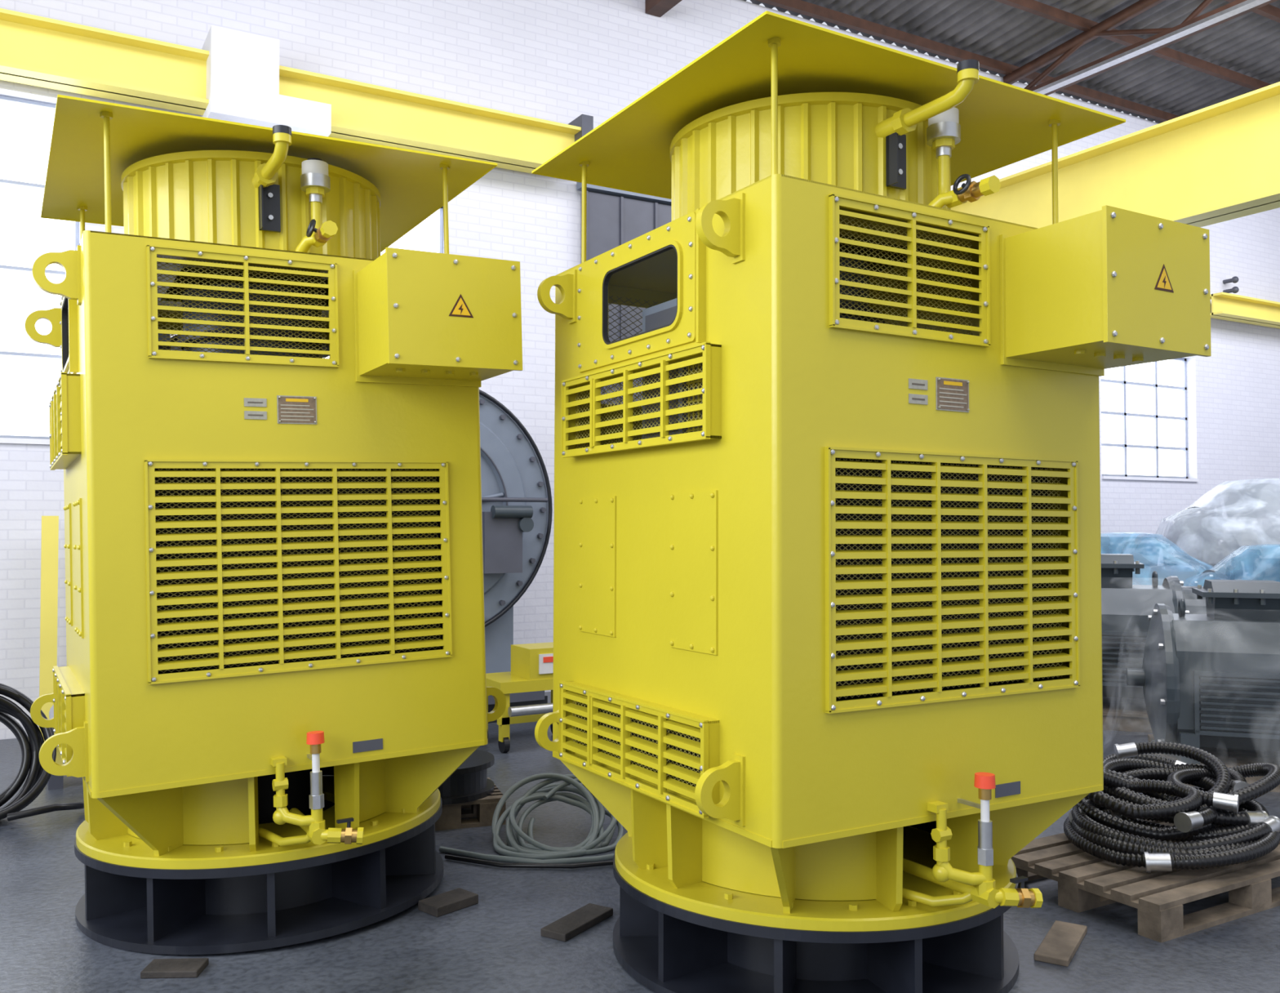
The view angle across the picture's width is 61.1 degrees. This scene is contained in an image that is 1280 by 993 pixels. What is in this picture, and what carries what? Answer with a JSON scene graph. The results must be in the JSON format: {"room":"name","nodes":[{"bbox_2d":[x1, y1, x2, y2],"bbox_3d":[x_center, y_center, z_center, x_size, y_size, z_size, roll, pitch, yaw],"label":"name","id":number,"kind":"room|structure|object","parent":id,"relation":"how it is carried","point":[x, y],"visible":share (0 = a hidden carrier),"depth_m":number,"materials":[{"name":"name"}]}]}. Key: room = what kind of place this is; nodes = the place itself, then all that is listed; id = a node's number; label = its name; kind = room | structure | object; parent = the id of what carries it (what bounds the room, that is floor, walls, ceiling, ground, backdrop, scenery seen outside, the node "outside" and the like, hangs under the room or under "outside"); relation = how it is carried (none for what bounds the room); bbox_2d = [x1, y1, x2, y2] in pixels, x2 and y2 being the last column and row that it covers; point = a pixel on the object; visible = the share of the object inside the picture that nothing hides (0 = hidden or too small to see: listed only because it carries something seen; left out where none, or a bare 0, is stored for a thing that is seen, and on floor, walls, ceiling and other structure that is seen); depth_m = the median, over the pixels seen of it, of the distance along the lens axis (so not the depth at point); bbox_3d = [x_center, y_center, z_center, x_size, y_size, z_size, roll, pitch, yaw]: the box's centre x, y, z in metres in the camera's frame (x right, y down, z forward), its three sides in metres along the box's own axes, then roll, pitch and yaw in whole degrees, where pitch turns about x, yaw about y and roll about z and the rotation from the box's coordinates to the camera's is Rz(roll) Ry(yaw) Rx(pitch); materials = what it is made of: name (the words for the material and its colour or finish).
{"room":"factory workshop","nodes":[
{"label":"factory workshop","id":0,"kind":"room"},
{"bbox_2d":[0,0,1279,739],"bbox_3d":[1.621,-1.733,12.161,23.000,7.300,0.300,1,-2,-30],"label":"wall","id":1,"kind":"structure","parent":0,"point":[561,61],"depth_m":10.43,"materials":[{"name":"white paint"}]},
{"bbox_2d":[0,95,79,444],"bbox_3d":[-5.872,-1.763,7.708,3.370,2.700,0.210,1,-2,-30],"label":"window","id":2,"kind":"structure","parent":1,"relation":"in","point":[30,369],"depth_m":8.46,"materials":[{"name":"white glass"}]},
{"bbox_2d":[200,24,331,136],"bbox_3d":[-3.097,-3.361,8.990,0.940,0.690,0.499,1,-2,-30],"label":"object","id":3,"kind":"object","parent":1,"relation":"attached to","point":[242,68],"depth_m":8.70,"materials":[{"name":"white painted metal"}]},
{"bbox_2d":[0,8,593,173],"bbox_3d":[-4.333,-3.401,8.312,8.760,0.540,0.410,1,-2,-30],"label":"beam","id":4,"kind":"structure","parent":1,"relation":"attached to","point":[37,51],"depth_m":9.04,"materials":[{"name":"yellow metal"}]},
{"bbox_2d":[322,206,443,358],"bbox_3d":[-2.558,-1.555,9.634,1.740,2.370,0.210,1,-2,-30],"label":"window","id":5,"kind":"structure","parent":1,"relation":"in","point":[428,235],"depth_m":10.11,"materials":[{"name":"white glass"}]},
{"bbox_2d":[576,182,671,406],"bbox_3d":[0.363,-0.607,11.115,2.200,4.960,0.130,1,-2,-30],"label":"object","id":6,"kind":"structure","parent":1,"relation":"in","point":[615,217],"depth_m":10.81,"materials":[{"name":"grey paint"}]},
{"bbox_2d":[951,81,1279,228],"bbox_3d":[6.739,-3.065,7.178,0.420,0.940,13.480,1,-2,-30],"label":"girder","id":7,"kind":"object","parent":1,"relation":"attached to","point":[1218,162],"visible":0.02,"depth_m":10.12,"materials":[{"name":"yellow metal"}]},
{"bbox_2d":[1100,357,1199,481],"bbox_3d":[7.111,-1.128,15.258,2.124,1.810,0.210,1,-2,-30],"label":"window","id":8,"kind":"structure","parent":1,"relation":"in","point":[1144,406],"depth_m":15.41,"materials":[{"name":"white glass"}]},
{"bbox_2d":[1222,275,1239,293],"bbox_3d":[8.748,-3.046,16.048,0.100,0.400,0.219,1,-2,-30],"label":"bracket","id":9,"kind":"object","parent":1,"relation":"attached to","point":[1234,279],"visible":0.73,"depth_m":15.99,"materials":[{"name":"grey metal"}]},
{"bbox_2d":[0,691,1279,992],"bbox_3d":[5.023,1.816,6.237,23.600,0.100,13.800,1,-2,-30],"label":"floor","id":10,"kind":"structure","parent":0,"point":[495,944],"depth_m":4.20,"materials":[{"name":"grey concrete"}]},
{"bbox_2d":[0,683,84,821],"bbox_3d":[-3.550,1.390,5.955,0.925,0.774,0.544,0,-2,-20],"label":"cable coil","id":11,"kind":"object","parent":10,"relation":"on","point":[37,777],"visible":0.88,"depth_m":6.06,"materials":[{"name":"rubber"}]},
{"bbox_2d":[39,515,58,738],"bbox_3d":[-4.396,0.984,8.063,0.300,1.680,0.240,1,-2,-30],"label":"post","id":12,"kind":"object","parent":10,"relation":"on","point":[50,524],"visible":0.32,"depth_m":8.02,"materials":[{"name":"yellow metal"}]},
{"bbox_2d":[47,704,63,790],"bbox_3d":[-3.511,1.553,6.828,0.400,0.479,0.500,1,-2,-30],"label":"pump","id":13,"kind":"object","parent":10,"relation":"on","point":[55,782],"visible":0.05,"depth_m":6.63,"materials":[{"name":"metal"}]},
{"bbox_2d":[140,957,208,977],"bbox_3d":[-1.680,1.705,3.920,0.200,0.025,0.120,0,-1,-2],"label":"timber shim","id":14,"kind":"object","parent":10,"relation":"on","point":[157,967],"visible":1,"depth_m":3.89,"materials":[{"name":"brown wood"}]},
{"bbox_2d":[24,94,522,954],"bbox_3d":[-1.602,0.132,4.698,1.914,3.288,2.060,-1,-2,-31],"label":"motor","id":15,"kind":"object","parent":10,"relation":"on","point":[265,695],"visible":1,"depth_m":4.21,"materials":[{"name":"yellow paint"}]},
{"bbox_2d":[146,244,339,367],"bbox_3d":[-1.493,-0.710,4.111,0.685,0.413,0.052,-1,-2,-31],"label":"grille","id":16,"kind":"object","parent":15,"relation":"attached to","point":[154,355],"depth_m":4.09,"materials":[{"name":"yellow metal"}]},
{"bbox_2d":[144,458,452,684],"bbox_3d":[-1.286,0.263,4.195,1.144,0.806,0.052,-1,-2,-31],"label":"grille","id":17,"kind":"object","parent":15,"relation":"attached to","point":[152,638],"depth_m":4.16,"materials":[{"name":"yellow metal"}]},
{"bbox_2d":[417,887,478,916],"bbox_3d":[-0.808,1.712,4.579,0.130,0.040,0.220,-1,-2,42],"label":"timber shim","id":18,"kind":"object","parent":10,"relation":"on","point":[457,899],"visible":1,"depth_m":4.54,"materials":[{"name":"brown wood"}]},
{"bbox_2d":[435,777,506,830],"bbox_3d":[-1.095,1.697,5.975,0.620,0.142,0.500,0,-2,-18],"label":"wooden pallet","id":19,"kind":"object","parent":10,"relation":"on","point":[483,808],"visible":0.3,"depth_m":5.80,"materials":[{"name":"brown wood"}]},
{"bbox_2d":[437,749,494,804],"bbox_3d":[-1.095,1.521,5.979,0.580,0.210,0.580,1,-2,-30],"label":"cable reel","id":20,"kind":"object","parent":19,"relation":"on","point":[469,781],"visible":0.34,"depth_m":5.80,"materials":[{"name":"black plastic"}]},
{"bbox_2d":[479,389,552,723],"bbox_3d":[-1.825,0.453,8.806,2.100,2.773,1.429,1,-2,-30],"label":"motor","id":21,"kind":"object","parent":10,"relation":"on","point":[517,508],"visible":0.3,"depth_m":8.81,"materials":[{"name":"paint"}]},
{"bbox_2d":[485,641,553,752],"bbox_3d":[-0.784,1.457,7.971,0.700,0.719,0.594,1,-2,-30],"label":"trolley","id":22,"kind":"object","parent":10,"relation":"on","point":[531,664],"visible":0.34,"depth_m":7.76,"materials":[{"name":"metal"}]},
{"bbox_2d":[439,845,614,868],"bbox_3d":[-0.487,1.732,5.199,1.016,0.026,0.261,0,-1,3],"label":"cable","id":23,"kind":"object","parent":10,"relation":"on","point":[588,861],"visible":0.77,"depth_m":5.15,"materials":[{"name":"black rubber"}]},
{"bbox_2d":[491,773,623,859],"bbox_3d":[-0.440,1.608,5.522,0.658,0.295,0.608,1,-2,-30],"label":"cable coil","id":24,"kind":"object","parent":10,"relation":"on","point":[545,791],"visible":0.93,"depth_m":5.50,"materials":[{"name":"grey rubber"}]},
{"bbox_2d":[540,902,613,941],"bbox_3d":[-0.250,1.711,4.365,0.120,0.030,0.340,-1,-2,32],"label":"timber shim","id":25,"kind":"object","parent":10,"relation":"on","point":[588,915],"visible":1,"depth_m":4.33,"materials":[{"name":"brown wood"}]},
{"bbox_2d":[531,10,1211,992],"bbox_3d":[0.752,0.119,4.086,1.837,3.232,2.029,1,-2,-30],"label":"motor","id":26,"kind":"object","parent":10,"relation":"on","point":[827,616],"visible":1,"depth_m":3.63,"materials":[{"name":"yellow paint"}]},
{"bbox_2d":[828,192,990,346],"bbox_3d":[0.875,-0.718,3.511,0.685,0.413,0.052,1,-2,-30],"label":"grille","id":27,"kind":"object","parent":26,"relation":"attached to","point":[910,334],"depth_m":3.49,"materials":[{"name":"yellow metal"}]},
{"bbox_2d":[824,446,1079,713],"bbox_3d":[1.054,0.262,3.585,1.144,0.806,0.052,1,-2,-30],"label":"grille","id":28,"kind":"object","parent":26,"relation":"attached to","point":[887,703],"depth_m":3.54,"materials":[{"name":"yellow metal"}]},
{"bbox_2d":[1034,920,1087,966],"bbox_3d":[1.612,1.706,4.148,0.120,0.025,0.400,-1,-2,32],"label":"wooden board","id":29,"kind":"object","parent":10,"relation":"on","point":[1060,944],"visible":1,"depth_m":4.11,"materials":[{"name":"brown wood"}]},
{"bbox_2d":[1011,819,1279,942],"bbox_3d":[2.376,1.665,4.884,1.350,0.142,0.850,1,-2,-30],"label":"wooden pallet","id":30,"kind":"object","parent":10,"relation":"on","point":[1086,881],"visible":0.52,"depth_m":4.52,"materials":[{"name":"brown wood"}]},
{"bbox_2d":[1063,741,1279,872],"bbox_3d":[2.502,1.400,5.057,0.875,0.373,1.413,-1,-2,37],"label":"coil","id":31,"kind":"object","parent":30,"relation":"on","point":[1221,823],"visible":0.95,"depth_m":4.78,"materials":[{"name":"black rubber"}]},
{"bbox_2d":[1101,553,1206,733],"bbox_3d":[3.836,1.157,8.969,2.193,1.357,1.623,-1,-2,20],"label":"motor","id":32,"kind":"object","parent":10,"relation":"on","point":[1126,606],"visible":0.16,"depth_m":8.52,"materials":[{"name":"grey paint"}]},
{"bbox_2d":[1100,532,1226,586],"bbox_3d":[4.983,1.127,11.079,2.417,1.519,1.775,0,-1,0],"label":"plastic sheet","id":33,"kind":"object","parent":10,"relation":"on","point":[1144,549],"visible":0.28,"depth_m":10.83,"materials":[{"name":"blue plastic"}]},
{"bbox_2d":[1126,579,1279,791],"bbox_3d":[3.899,1.167,7.001,2.018,1.239,1.479,-1,-2,20],"label":"motor","id":34,"kind":"object","parent":10,"relation":"on","point":[1210,681],"visible":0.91,"depth_m":6.73,"materials":[{"name":"grey paint"}]},
{"bbox_2d":[1154,477,1279,576],"bbox_3d":[7.237,0.856,12.517,3.364,2.126,2.429,0,-1,0],"label":"plastic sheet","id":35,"kind":"object","parent":10,"relation":"on","point":[1201,531],"visible":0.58,"depth_m":12.15,"materials":[{"name":"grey plastic"}]},
{"bbox_2d":[1191,543,1279,586],"bbox_3d":[5.406,1.120,9.129,2.298,1.434,1.664,0,-1,10],"label":"plastic sheet","id":36,"kind":"object","parent":10,"relation":"on","point":[1260,564],"visible":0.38,"depth_m":9.05,"materials":[{"name":"blue plastic"}]},
{"bbox_2d":[645,0,1279,121],"bbox_3d":[5.092,-5.880,6.294,23.000,1.689,13.494,1,-2,-30],"label":"roof trusses","id":37,"kind":"structure","parent":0,"point":[1156,45],"depth_m":12.56,"materials":[{"name":"brown metal"}]},
{"bbox_2d":[743,0,1279,123],"bbox_3d":[5.041,-6.243,6.398,23.010,1.239,13.700,1,-2,-30],"label":"ceiling","id":38,"kind":"structure","parent":37,"relation":"on","point":[1248,44],"depth_m":13.25,"materials":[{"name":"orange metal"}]},
{"bbox_3d":[15.160,-1.754,12.063,0.300,7.300,13.500,1,-2,-30],"label":"wall","id":39,"kind":"structure","parent":0,"visible":0},
{"bbox_2d":[1210,292,1279,328],"bbox_3d":[9.977,-2.734,16.593,4.080,0.300,0.300,1,-2,-30],"label":"beam","id":40,"kind":"structure","parent":39,"relation":"attached to","point":[1224,306],"depth_m":15.92,"materials":[{"name":"yellow metal"}]}
]}

